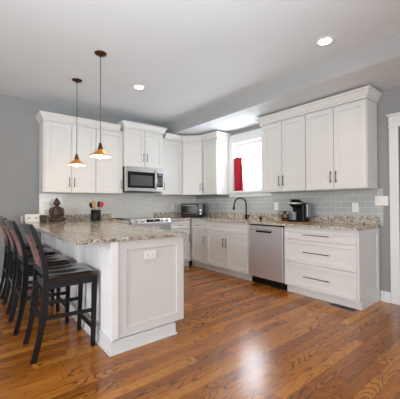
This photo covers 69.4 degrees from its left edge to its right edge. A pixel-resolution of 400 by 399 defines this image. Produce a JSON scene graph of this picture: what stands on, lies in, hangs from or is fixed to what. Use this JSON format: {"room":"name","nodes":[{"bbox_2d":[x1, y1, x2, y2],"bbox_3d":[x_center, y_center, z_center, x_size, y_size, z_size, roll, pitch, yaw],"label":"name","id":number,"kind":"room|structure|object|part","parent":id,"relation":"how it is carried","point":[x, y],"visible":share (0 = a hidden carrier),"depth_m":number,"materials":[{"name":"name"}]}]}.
{"room":"kitchen","nodes":[
{"label":"kitchen","id":0,"kind":"room"},
{"bbox_2d":[0,94,196,278],"bbox_3d":[-3.048,-0.130,4.126,7.900,2.787,0.160,1,-1,-39],"label":"wall","id":1,"kind":"structure","parent":0,"point":[19,127],"depth_m":4.33,"materials":[{"name":"paint"}]},
{"bbox_2d":[39,120,95,193],"bbox_3d":[-2.081,-0.645,4.571,0.764,1.085,0.352,1,-1,-39],"label":"upper cabinet","id":2,"kind":"object","parent":1,"relation":"attached to","point":[58,141],"visible":0.99,"depth_m":4.42,"materials":[{"name":"paint"}]},
{"bbox_3d":[-2.135,-0.633,4.357,0.365,1.038,0.020,1,-1,-39],"label":"door","id":3,"kind":"part","parent":2,"relation":"part of","materials":[{"name":"paint"}]},
{"bbox_3d":[-1.846,-0.630,4.589,0.361,1.038,0.020,1,-1,-39],"label":"door","id":4,"kind":"part","parent":2,"relation":"part of","materials":[{"name":"paint"}]},
{"bbox_2d":[35,111,166,134],"bbox_3d":[-1.576,-1.252,4.935,2.121,0.185,0.433,1,-1,-39],"label":"crown molding","id":5,"kind":"structure","parent":1,"relation":"attached to","point":[41,115],"depth_m":4.68,"materials":[{"name":"paint"}]},
{"bbox_2d":[93,128,122,193],"bbox_3d":[-1.601,-0.641,4.957,0.464,1.085,0.352,1,-1,-39],"label":"upper cabinet","id":6,"kind":"object","parent":1,"relation":"attached to","point":[108,171],"visible":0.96,"depth_m":4.86,"materials":[{"name":"paint"}]},
{"bbox_2d":[39,193,195,217],"bbox_3d":[-1.284,0.116,5.433,3.091,0.477,0.008,1,-1,-39],"label":"tile backsplash","id":7,"kind":"structure","parent":1,"relation":"attached to","point":[124,205],"depth_m":5.29,"materials":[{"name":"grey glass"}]},
{"bbox_2d":[43,201,48,209],"bbox_3d":[-2.409,0.095,4.517,0.090,0.130,0.008,1,-1,-39],"label":"wall outlet","id":8,"kind":"object","parent":7,"relation":"attached to","point":[45,203],"visible":0.93,"depth_m":4.51,"materials":[{"name":"plastic"}]},
{"bbox_2d":[120,128,162,168],"bbox_3d":[-1.099,-0.912,5.328,0.770,0.685,0.412,1,-1,-39],"label":"upper cabinet","id":9,"kind":"object","parent":1,"relation":"attached to","point":[143,149],"visible":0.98,"depth_m":5.16,"materials":[{"name":"paint"}]},
{"bbox_3d":[-1.146,-0.900,5.081,0.374,0.638,0.020,1,-1,-39],"label":"door","id":10,"kind":"part","parent":9,"relation":"part of","materials":[{"name":"paint"}]},
{"bbox_2d":[123,166,162,192],"bbox_3d":[-1.084,-0.352,5.301,0.762,0.430,0.458,1,-1,-39],"label":"microwave","id":11,"kind":"object","parent":9,"relation":"attached to","point":[135,179],"visible":0.99,"depth_m":5.14,"materials":[{"name":"silver metal"}]},
{"bbox_3d":[-1.034,-0.345,5.127,0.533,0.285,0.002,1,-1,-39],"label":"door glass","id":12,"kind":"part","parent":11,"relation":"part of","materials":[{"name":"black glass"}]},
{"bbox_3d":[-0.757,-0.356,5.374,0.160,0.422,0.034,1,-1,-39],"label":"control panel","id":13,"kind":"part","parent":11,"relation":"part of","materials":[{"name":"silver metal"}]},
{"bbox_3d":[-0.848,-0.898,5.320,0.374,0.638,0.020,1,-1,-39],"label":"door","id":14,"kind":"part","parent":9,"relation":"part of","materials":[{"name":"paint"}]},
{"bbox_2d":[153,138,181,194],"bbox_3d":[-0.627,-0.632,5.741,0.484,1.085,0.352,1,-1,-39],"label":"upper cabinet","id":15,"kind":"object","parent":1,"relation":"attached to","point":[172,150],"visible":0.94,"depth_m":5.64,"materials":[{"name":"paint"}]},
{"bbox_3d":[-0.544,-0.619,5.638,0.470,1.038,0.020,1,-1,-39],"label":"door","id":16,"kind":"part","parent":15,"relation":"part of","materials":[{"name":"paint"}]},
{"bbox_2d":[0,0,399,125],"bbox_3d":[-0.180,-1.635,0.581,7.900,0.100,9.400,1,-1,-39],"label":"ceiling","id":17,"kind":"structure","parent":0,"point":[191,57],"depth_m":2.89,"materials":[{"name":"paint"}]},
{"bbox_2d":[67,78,85,166],"bbox_3d":[-1.578,-0.977,3.699,0.228,1.114,0.228,1,-1,-39],"label":"pendant lamp","id":18,"kind":"object","parent":17,"relation":"hanging from","point":[76,162],"visible":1,"depth_m":3.67,"materials":[{"name":"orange metal"}]},
{"bbox_3d":[-1.576,-0.477,3.692,0.228,0.074,0.228,1,-1,-39],"label":"lamp shade","id":19,"kind":"part","parent":18,"relation":"part of","materials":[{"name":"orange metal"}]},
{"bbox_2d":[89,50,111,158],"bbox_3d":[-1.048,-0.988,3.042,0.228,1.114,0.228,1,-1,-39],"label":"pendant lamp","id":20,"kind":"object","parent":17,"relation":"hanging from","point":[100,153],"visible":1,"depth_m":3.03,"materials":[{"name":"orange metal"}]},
{"bbox_3d":[-1.047,-0.488,3.035,0.228,0.074,0.228,1,-1,-39],"label":"lamp shade","id":21,"kind":"part","parent":20,"relation":"part of","materials":[{"name":"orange metal"}]},
{"bbox_3d":[-1.049,-1.046,3.043,0.006,0.924,0.006,-1,-1,29],"label":"cord","id":22,"kind":"part","parent":20,"relation":"part of","materials":[{"name":"black metal"}]},
{"bbox_2d":[132,84,145,89],"bbox_3d":[-0.832,-1.530,3.935,0.196,0.006,0.196,1,-1,-39],"label":"recessed light","id":23,"kind":"object","parent":17,"relation":"in","point":[135,86],"visible":1,"depth_m":3.93,"materials":[{"name":"paint"}]},
{"bbox_2d":[314,35,335,46],"bbox_3d":[1.227,-1.553,2.835,0.196,0.006,0.196,1,-1,-39],"label":"recessed light","id":24,"kind":"object","parent":17,"relation":"in","point":[327,40],"visible":1,"depth_m":2.82,"materials":[{"name":"paint"}]},
{"bbox_2d":[0,260,399,398],"bbox_3d":[-0.172,1.251,0.538,7.900,0.100,9.400,1,-1,-39],"label":"floor","id":25,"kind":"structure","parent":0,"point":[236,338],"depth_m":2.29,"materials":[{"name":"brown wood"}]},
{"bbox_2d":[0,216,43,298],"bbox_3d":[-2.460,0.737,3.927,0.545,1.053,0.433,1,-1,-39],"label":"bar stool","id":26,"kind":"object","parent":25,"relation":"on","point":[5,271],"visible":0.48,"depth_m":3.81,"materials":[{"name":"black paint"}]},
{"bbox_3d":[-2.711,0.743,3.972,0.139,1.044,0.022,1,-1,-39],"label":"leg","id":27,"kind":"part","parent":26,"relation":"part of","materials":[{"name":"black paint"}]},
{"bbox_3d":[-2.470,0.738,3.672,0.139,1.044,0.022,1,-1,-39],"label":"leg","id":28,"kind":"part","parent":26,"relation":"part of","materials":[{"name":"black paint"}]},
{"bbox_3d":[-2.401,0.643,3.977,0.382,0.036,0.433,1,-1,-39],"label":"seat","id":29,"kind":"part","parent":26,"relation":"part of","materials":[{"name":"black paint"}]},
{"bbox_2d":[0,217,55,313],"bbox_3d":[-2.054,0.728,3.423,0.545,1.053,0.433,1,-1,-39],"label":"bar stool","id":30,"kind":"object","parent":25,"relation":"on","point":[12,273],"visible":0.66,"depth_m":3.29,"materials":[{"name":"black paint"}]},
{"bbox_3d":[-2.237,0.245,3.283,0.077,0.091,0.412,1,-1,-39],"label":"rail","id":31,"kind":"part","parent":30,"relation":"part of","materials":[{"name":"black paint"}]},
{"bbox_3d":[-2.305,0.734,3.467,0.139,1.044,0.022,1,-1,-39],"label":"leg","id":32,"kind":"part","parent":30,"relation":"part of","materials":[{"name":"black paint"}]},
{"bbox_3d":[-2.064,0.729,3.168,0.139,1.044,0.022,1,-1,-39],"label":"leg","id":33,"kind":"part","parent":30,"relation":"part of","materials":[{"name":"black paint"}]},
{"bbox_3d":[-1.994,0.635,3.472,0.382,0.036,0.433,1,-1,-39],"label":"seat","id":34,"kind":"part","parent":30,"relation":"part of","materials":[{"name":"black paint"}]},
{"bbox_2d":[5,219,70,335],"bbox_3d":[-1.647,0.720,2.918,0.545,1.053,0.433,1,-1,-39],"label":"bar stool","id":35,"kind":"object","parent":25,"relation":"on","point":[25,264],"visible":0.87,"depth_m":2.81,"materials":[{"name":"black paint"}]},
{"bbox_3d":[-1.831,0.237,2.779,0.077,0.091,0.412,1,-1,-39],"label":"rail","id":36,"kind":"part","parent":35,"relation":"part of","materials":[{"name":"black paint"}]},
{"bbox_3d":[-1.898,0.725,2.962,0.139,1.044,0.022,1,-1,-39],"label":"leg","id":37,"kind":"part","parent":35,"relation":"part of","materials":[{"name":"black paint"}]},
{"bbox_3d":[-1.657,0.720,2.663,0.139,1.044,0.022,1,-1,-39],"label":"leg","id":38,"kind":"part","parent":35,"relation":"part of","materials":[{"name":"black paint"}]},
{"bbox_3d":[-1.588,0.626,2.967,0.382,0.036,0.433,1,-1,-39],"label":"seat","id":39,"kind":"part","parent":35,"relation":"part of","materials":[{"name":"black paint"}]},
{"bbox_3d":[-1.574,0.951,3.217,0.052,0.591,0.041,1,-1,-39],"label":"leg","id":40,"kind":"part","parent":35,"relation":"part of","materials":[{"name":"black paint"}]},
{"bbox_3d":[-1.335,0.945,2.921,0.052,0.591,0.041,1,-1,-39],"label":"leg","id":41,"kind":"part","parent":35,"relation":"part of","materials":[{"name":"black paint"}]},
{"bbox_2d":[19,222,97,363],"bbox_3d":[-1.212,0.711,2.449,0.545,1.053,0.433,1,-1,-39],"label":"bar stool","id":42,"kind":"object","parent":25,"relation":"on","point":[78,274],"visible":1,"depth_m":2.38,"materials":[{"name":"black paint"}]},
{"bbox_3d":[-1.396,0.228,2.310,0.077,0.091,0.412,1,-1,-39],"label":"rail","id":43,"kind":"part","parent":42,"relation":"part of","materials":[{"name":"black paint"}]},
{"bbox_3d":[-1.463,0.717,2.494,0.139,1.044,0.022,1,-1,-39],"label":"leg","id":44,"kind":"part","parent":42,"relation":"part of","materials":[{"name":"black paint"}]},
{"bbox_3d":[-1.319,0.567,2.366,0.022,0.040,0.364,1,-1,-39],"label":"rail","id":45,"kind":"part","parent":42,"relation":"part of","materials":[{"name":"black paint"}]},
{"bbox_3d":[-1.222,0.712,2.195,0.139,1.044,0.022,1,-1,-39],"label":"leg","id":46,"kind":"part","parent":42,"relation":"part of","materials":[{"name":"black paint"}]},
{"bbox_3d":[-1.153,0.618,2.499,0.382,0.036,0.433,1,-1,-39],"label":"seat","id":47,"kind":"part","parent":42,"relation":"part of","materials":[{"name":"black paint"}]},
{"bbox_3d":[-1.139,0.942,2.749,0.052,0.591,0.041,1,-1,-39],"label":"leg","id":48,"kind":"part","parent":42,"relation":"part of","materials":[{"name":"black paint"}]},
{"bbox_3d":[-0.900,0.937,2.452,0.052,0.591,0.041,1,-1,-39],"label":"leg","id":49,"kind":"part","parent":42,"relation":"part of","materials":[{"name":"black paint"}]},
{"bbox_2d":[41,233,183,356],"bbox_3d":[-1.292,0.805,3.592,0.763,0.891,2.825,1,-1,-39],"label":"base cabinet","id":50,"kind":"object","parent":25,"relation":"on","point":[139,300],"visible":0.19,"depth_m":2.50,"materials":[{"name":"paint"}]},
{"bbox_3d":[-1.569,0.803,3.390,0.022,0.891,2.793,1,-1,-39],"label":"beadboard panel","id":51,"kind":"part","parent":50,"relation":"part of","materials":[{"name":"paint"}]},
{"bbox_2d":[20,214,186,244],"bbox_3d":[-1.222,0.294,3.664,1.472,0.130,2.820,1,-1,-39],"label":"countertop","id":52,"kind":"structure","parent":50,"relation":"on","point":[84,231],"depth_m":2.94,"materials":[{"name":"beige stone"}]},
{"bbox_2d":[24,214,39,222],"bbox_3d":[-2.519,0.282,4.333,0.190,0.120,0.090,1,-1,-39],"label":"box","id":53,"kind":"object","parent":52,"relation":"on","point":[29,218],"visible":0.99,"depth_m":4.31,"materials":[{"name":"plastic"}]},
{"bbox_2d":[39,215,45,221],"bbox_3d":[-2.386,0.289,4.383,0.084,0.106,0.084,1,-1,-39],"label":"block","id":54,"kind":"object","parent":52,"relation":"on","point":[42,217],"visible":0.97,"depth_m":4.35,"materials":[{"name":"brown wood"}]},
{"bbox_2d":[48,198,65,221],"bbox_3d":[-2.205,0.159,4.452,0.247,0.361,0.160,1,-1,-45],"label":"statue","id":55,"kind":"object","parent":52,"relation":"on","point":[56,212],"visible":1,"depth_m":4.43,"materials":[{"name":"brown metal"}]},
{"bbox_2d":[91,210,100,220],"bbox_3d":[-1.730,0.259,4.796,0.163,0.174,0.163,1,-1,-39],"label":"utensil crock","id":56,"kind":"object","parent":52,"relation":"on","point":[95,214],"visible":0.97,"depth_m":4.72,"materials":[{"name":"black ceramic"}]},
{"bbox_3d":[-1.338,1.241,3.542,0.635,0.018,2.817,1,-1,-39],"label":"shoe molding","id":57,"kind":"part","parent":50,"relation":"part of","materials":[{"name":"paint"}]},
{"bbox_3d":[-0.686,0.729,2.308,0.060,0.780,0.024,1,-1,-39],"label":"corner post","id":58,"kind":"part","parent":50,"relation":"part of","materials":[{"name":"paint"}]},
{"bbox_3d":[-1.341,1.195,3.548,0.613,0.110,2.805,1,-1,-39],"label":"molding","id":59,"kind":"part","parent":50,"relation":"part of","materials":[{"name":"paint"}]},
{"bbox_2d":[144,249,155,259],"bbox_3d":[-0.433,0.479,2.511,0.122,0.078,0.008,1,-1,-39],"label":"wall outlet","id":60,"kind":"object","parent":50,"relation":"attached to","point":[149,254],"visible":1,"depth_m":2.51,"materials":[{"name":"plastic"}]},
{"bbox_3d":[-0.415,0.733,2.541,0.650,0.781,0.022,1,-1,-39],"label":"panel","id":61,"kind":"part","parent":50,"relation":"part of","materials":[{"name":"paint"}]},
{"bbox_2d":[120,217,170,229],"bbox_3d":[-0.999,0.793,5.179,0.766,0.920,0.676,1,-1,-39],"label":"range","id":62,"kind":"object","parent":25,"relation":"on","point":[151,222],"visible":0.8,"depth_m":5.01,"materials":[{"name":"silver metal"}]},
{"bbox_2d":[120,217,157,219],"bbox_3d":[-1.035,0.355,5.229,0.766,0.028,0.565,1,-1,-39],"label":"cooktop","id":63,"kind":"object","parent":62,"relation":"in","point":[146,218],"depth_m":5.18,"materials":[{"name":"grey glass"}]},
{"bbox_3d":[-0.838,0.374,4.983,0.766,0.089,0.064,1,-1,-39],"label":"control panel","id":64,"kind":"part","parent":62,"relation":"part of","materials":[{"name":"silver metal"}]},
{"bbox_3d":[-0.831,0.744,4.971,0.754,0.650,0.039,1,-1,-39],"label":"oven door","id":65,"kind":"part","parent":62,"relation":"part of","materials":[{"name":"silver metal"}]},
{"bbox_2d":[171,220,189,265],"bbox_3d":[-0.537,0.832,5.603,0.476,0.891,0.642,1,-1,-39],"label":"base cabinet","id":66,"kind":"object","parent":25,"relation":"on","point":[176,225],"visible":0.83,"depth_m":5.45,"materials":[{"name":"paint"}]},
{"bbox_3d":[-0.370,0.480,5.386,0.444,0.136,0.020,1,-1,-39],"label":"drawer","id":67,"kind":"part","parent":66,"relation":"part of","materials":[{"name":"paint"}]},
{"bbox_3d":[-0.369,0.863,5.380,0.444,0.599,0.020,1,-1,-39],"label":"door","id":68,"kind":"part","parent":66,"relation":"part of","materials":[{"name":"paint"}]},
{"bbox_2d":[190,220,208,268],"bbox_3d":[0.003,0.833,5.777,0.642,0.891,1.045,1,-1,-39],"label":"base cabinet","id":69,"kind":"object","parent":25,"relation":"on","point":[198,230],"visible":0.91,"depth_m":5.38,"materials":[{"name":"paint"}]},
{"bbox_3d":[-0.022,0.479,5.367,0.020,0.136,0.418,1,-1,-39],"label":"drawer","id":70,"kind":"part","parent":69,"relation":"part of","materials":[{"name":"paint"}]},
{"bbox_3d":[-0.021,0.861,5.362,0.020,0.599,0.418,1,-1,-39],"label":"door","id":71,"kind":"part","parent":69,"relation":"part of","materials":[{"name":"paint"}]},
{"bbox_2d":[154,212,379,230],"bbox_3d":[0.647,0.303,4.636,1.082,0.130,3.650,1,-1,-39],"label":"countertop","id":72,"kind":"structure","parent":69,"relation":"on","point":[354,223],"depth_m":4.14,"materials":[{"name":"beige stone"}]},
{"bbox_2d":[181,204,203,216],"bbox_3d":[-0.149,0.220,5.896,0.450,0.275,0.336,0,-1,5],"label":"toaster oven","id":73,"kind":"object","parent":72,"relation":"on","point":[187,210],"visible":0.95,"depth_m":5.76,"materials":[{"name":"black metal"}]},
{"bbox_3d":[-0.160,0.211,5.771,0.444,0.250,0.008,0,-1,5],"label":"frame","id":74,"kind":"part","parent":73,"relation":"part of","materials":[{"name":"black plastic"}]},
{"bbox_3d":[-0.206,0.221,5.768,0.320,0.180,0.005,0,-1,5],"label":"glass door","id":75,"kind":"part","parent":73,"relation":"part of","materials":[{"name":"black glass"}]},
{"bbox_3d":[0.011,0.210,5.749,0.090,0.230,0.004,0,-1,5],"label":"control panel","id":76,"kind":"part","parent":73,"relation":"part of","materials":[{"name":"black glass"}]},
{"bbox_2d":[232,197,249,218],"bbox_3d":[0.740,0.153,5.161,0.324,0.383,0.083,-1,-1,21],"label":"faucet","id":77,"kind":"object","parent":72,"relation":"on","point":[246,215],"visible":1,"depth_m":5.14,"materials":[{"name":"black metal"}]},
{"bbox_2d":[273,221,316,222],"bbox_3d":[1.373,0.323,4.195,0.320,0.009,0.535,1,-1,-39],"label":"serving tray","id":78,"kind":"object","parent":72,"relation":"on","point":[273,221],"visible":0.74,"depth_m":4.04,"materials":[{"name":"brown wood"}]},
{"bbox_2d":[278,211,290,220],"bbox_3d":[1.266,0.248,4.313,0.180,0.140,0.180,1,-1,-39],"label":"wire basket","id":79,"kind":"object","parent":78,"relation":"on","point":[278,211],"visible":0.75,"depth_m":4.30,"materials":[{"name":"black metal"}]},
{"bbox_2d":[288,199,311,221],"bbox_3d":[1.403,0.158,4.114,0.316,0.318,0.241,0,-1,-37],"label":"coffee maker","id":80,"kind":"object","parent":78,"relation":"on","point":[303,211],"visible":0.94,"depth_m":4.07,"materials":[{"name":"black plastic"}]},
{"bbox_2d":[292,212,295,219],"bbox_3d":[1.327,0.230,4.074,0.064,0.110,0.063,1,-1,-39],"label":"cup","id":81,"kind":"object","parent":80,"relation":"on","point":[293,213],"visible":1,"depth_m":4.05,"materials":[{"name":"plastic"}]},
{"bbox_3d":[1.541,0.156,4.093,0.100,0.200,0.040,0,-1,-37],"label":"water tank","id":82,"kind":"part","parent":80,"relation":"part of","materials":[{"name":"plastic"}]},
{"bbox_2d":[206,221,251,280],"bbox_3d":[0.647,0.819,4.977,0.642,0.891,1.004,1,-1,-39],"label":"base cabinet","id":83,"kind":"object","parent":25,"relation":"on","point":[227,243],"visible":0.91,"depth_m":4.75,"materials":[{"name":"paint"}]},
{"bbox_3d":[0.271,0.855,4.999,0.020,0.599,0.483,1,-1,-39],"label":"door","id":84,"kind":"part","parent":83,"relation":"part of","materials":[{"name":"paint"}]},
{"bbox_3d":[0.424,0.469,4.814,0.020,0.136,0.974,1,-1,-39],"label":"drawer","id":85,"kind":"part","parent":83,"relation":"part of","materials":[{"name":"paint"}]},
{"bbox_3d":[0.579,0.848,4.617,0.020,0.599,0.483,1,-1,-39],"label":"door","id":86,"kind":"part","parent":83,"relation":"part of","materials":[{"name":"paint"}]},
{"bbox_2d":[249,224,286,289],"bbox_3d":[1.159,0.809,4.336,0.630,0.880,0.616,1,-1,-39],"label":"dishwasher","id":87,"kind":"object","parent":25,"relation":"on","point":[266,242],"visible":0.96,"depth_m":4.13,"materials":[{"name":"silver metal"}]},
{"bbox_2d":[284,226,379,310],"bbox_3d":[1.661,0.797,3.717,0.642,0.891,0.956,1,-1,-39],"label":"base cabinet","id":88,"kind":"object","parent":25,"relation":"on","point":[341,267],"visible":0.99,"depth_m":3.44,"materials":[{"name":"paint"}]},
{"bbox_3d":[1.439,0.976,3.547,0.020,0.306,0.924,1,-1,-39],"label":"drawer","id":89,"kind":"part","parent":88,"relation":"part of","materials":[{"name":"paint"}]},
{"bbox_3d":[1.438,0.667,3.552,0.020,0.284,0.924,1,-1,-39],"label":"drawer","id":90,"kind":"part","parent":88,"relation":"part of","materials":[{"name":"paint"}]},
{"bbox_3d":[1.438,0.445,3.555,0.020,0.132,0.924,1,-1,-39],"label":"drawer","id":91,"kind":"part","parent":88,"relation":"part of","materials":[{"name":"paint"}]},
{"bbox_3d":[1.978,0.742,3.370,0.580,0.789,0.013,1,-1,-39],"label":"panel","id":92,"kind":"part","parent":88,"relation":"part of","materials":[{"name":"paint"}]},
{"bbox_2d":[329,303,356,310],"bbox_3d":[1.642,1.234,3.321,0.084,0.006,0.280,1,-1,-39],"label":"floor vent","id":93,"kind":"object","parent":25,"relation":"in","point":[333,304],"visible":1,"depth_m":3.31,"materials":[{"name":"brown metal"}]},
{"bbox_2d":[197,86,399,298],"bbox_3d":[2.807,-0.166,2.961,0.160,2.787,9.000,1,-1,-39],"label":"wall","id":94,"kind":"structure","parent":0,"point":[389,101],"depth_m":3.52,"materials":[{"name":"paint"}]},
{"bbox_2d":[180,142,204,195],"bbox_3d":[-0.127,-0.630,5.987,0.600,1.085,0.598,1,-1,-39],"label":"upper cabinet","id":95,"kind":"object","parent":94,"relation":"attached to","point":[192,152],"visible":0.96,"depth_m":5.77,"materials":[{"name":"paint"}]},
{"bbox_2d":[202,138,228,194],"bbox_3d":[0.294,-0.636,5.662,0.352,1.085,0.428,1,-1,-39],"label":"upper cabinet","id":96,"kind":"object","parent":94,"relation":"attached to","point":[216,150],"visible":0.99,"depth_m":5.54,"materials":[{"name":"paint"}]},
{"bbox_2d":[164,131,230,141],"bbox_3d":[-0.035,-1.212,5.571,1.259,0.115,0.373,0,-1,9],"label":"crown molding","id":97,"kind":"structure","parent":96,"relation":"attached to","point":[215,134],"depth_m":5.60,"materials":[{"name":"paint"}]},
{"bbox_3d":[0.191,-0.622,5.578,0.020,1.038,0.415,1,-1,-39],"label":"door","id":98,"kind":"part","parent":96,"relation":"part of","materials":[{"name":"paint"}]},
{"bbox_2d":[228,128,271,197],"bbox_3d":[0.934,-0.638,5.255,0.203,1.188,1.000,1,-1,-39],"label":"window","id":99,"kind":"structure","parent":94,"relation":"in","point":[251,137],"depth_m":5.38,"materials":[{"name":"paint"}]},
{"bbox_3d":[0.913,-0.143,5.230,0.145,0.031,1.000,1,-1,-39],"label":"sill","id":100,"kind":"part","parent":99,"relation":"part of","materials":[{"name":"paint"}]},
{"bbox_3d":[0.880,-0.693,5.213,0.023,1.080,1.000,1,-1,-39],"label":"casing","id":101,"kind":"part","parent":99,"relation":"part of","materials":[{"name":"paint"}]},
{"bbox_3d":[0.966,-0.611,5.293,0.040,0.906,0.774,1,-1,-39],"label":"sash","id":102,"kind":"part","parent":99,"relation":"part of","materials":[{"name":"paint"}]},
{"bbox_3d":[0.899,-0.782,5.242,0.018,0.018,0.772,1,-1,-39],"label":"curtain rod","id":103,"kind":"object","parent":99,"relation":"attached to","visible":0},
{"bbox_2d":[234,157,243,190],"bbox_3d":[0.732,-0.479,5.445,0.035,0.630,0.238,1,-1,-39],"label":"cafe curtain","id":104,"kind":"object","parent":103,"relation":"hanging from","point":[238,170],"visible":1,"depth_m":5.44,"materials":[{"name":"red fabric"}]},
{"bbox_2d":[165,33,399,135],"bbox_3d":[2.421,-1.456,2.673,0.820,0.213,9.000,1,-1,-39],"label":"soffit","id":105,"kind":"object","parent":94,"relation":"attached to","point":[376,65],"depth_m":3.56,"materials":[{"name":"paint"}]},
{"bbox_2d":[261,114,309,192],"bbox_3d":[1.325,-0.659,4.382,0.352,1.085,0.773,1,-1,-39],"label":"upper cabinet","id":106,"kind":"object","parent":94,"relation":"attached to","point":[283,142],"visible":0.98,"depth_m":4.25,"materials":[{"name":"paint"}]},
{"bbox_3d":[1.100,-0.642,4.449,0.020,1.038,0.375,1,-1,-39],"label":"door","id":107,"kind":"part","parent":106,"relation":"part of","materials":[{"name":"paint"}]},
{"bbox_3d":[1.341,-0.647,4.149,0.020,1.038,0.378,1,-1,-39],"label":"door","id":108,"kind":"part","parent":106,"relation":"part of","materials":[{"name":"paint"}]},
{"bbox_2d":[197,189,383,224],"bbox_3d":[1.083,0.117,4.965,0.007,0.446,3.691,1,-1,-39],"label":"tile backsplash","id":109,"kind":"structure","parent":94,"relation":"attached to","point":[329,203],"depth_m":4.20,"materials":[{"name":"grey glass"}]},
{"bbox_2d":[352,203,358,211],"bbox_3d":[2.030,0.103,3.775,0.008,0.120,0.080,1,-1,-39],"label":"wall outlet","id":110,"kind":"object","parent":109,"relation":"attached to","point":[355,206],"visible":1,"depth_m":3.77,"materials":[{"name":"plastic"}]},
{"bbox_2d":[375,196,387,205],"bbox_3d":[2.222,0.016,3.537,0.008,0.118,0.150,1,-1,-39],"label":"light switch","id":111,"kind":"object","parent":109,"relation":"attached to","point":[379,200],"visible":1,"depth_m":3.53,"materials":[{"name":"plastic"}]},
{"bbox_2d":[306,98,377,190],"bbox_3d":[1.815,-0.669,3.773,0.352,1.085,0.782,1,-1,-39],"label":"upper cabinet","id":112,"kind":"object","parent":94,"relation":"attached to","point":[341,140],"visible":0.99,"depth_m":3.61,"materials":[{"name":"paint"}]},
{"bbox_2d":[255,85,381,125],"bbox_3d":[1.559,-1.239,4.075,0.378,0.115,1.681,1,-1,-39],"label":"crown molding","id":113,"kind":"structure","parent":112,"relation":"attached to","point":[369,92],"depth_m":3.74,"materials":[{"name":"paint"}]},
{"bbox_3d":[1.589,-0.652,3.841,0.020,1.038,0.381,1,-1,-39],"label":"door","id":114,"kind":"part","parent":112,"relation":"part of","materials":[{"name":"paint"}]},
{"bbox_3d":[1.833,-0.657,3.538,0.020,1.038,0.380,1,-1,-39],"label":"door","id":115,"kind":"part","parent":112,"relation":"part of","materials":[{"name":"paint"}]},
{"bbox_2d":[380,290,390,302],"bbox_3d":[2.245,1.175,3.492,0.029,0.125,0.111,1,-1,-39],"label":"baseboard","id":116,"kind":"structure","parent":94,"relation":"attached to","point":[385,296],"depth_m":3.49,"materials":[{"name":"paint"}]},
{"bbox_2d":[386,112,399,304],"bbox_3d":[2.640,0.102,3.101,0.160,2.258,1.059,1,-1,-39],"label":"door frame","id":117,"kind":"structure","parent":94,"relation":"in","point":[393,119],"depth_m":3.42,"materials":[{"name":"paint"}]},
{"bbox_3d":[2.590,-0.947,3.079,0.039,0.162,1.059,1,-1,-39],"label":"head trim","id":118,"kind":"part","parent":117,"relation":"part of","materials":[{"name":"paint"}]}
]}

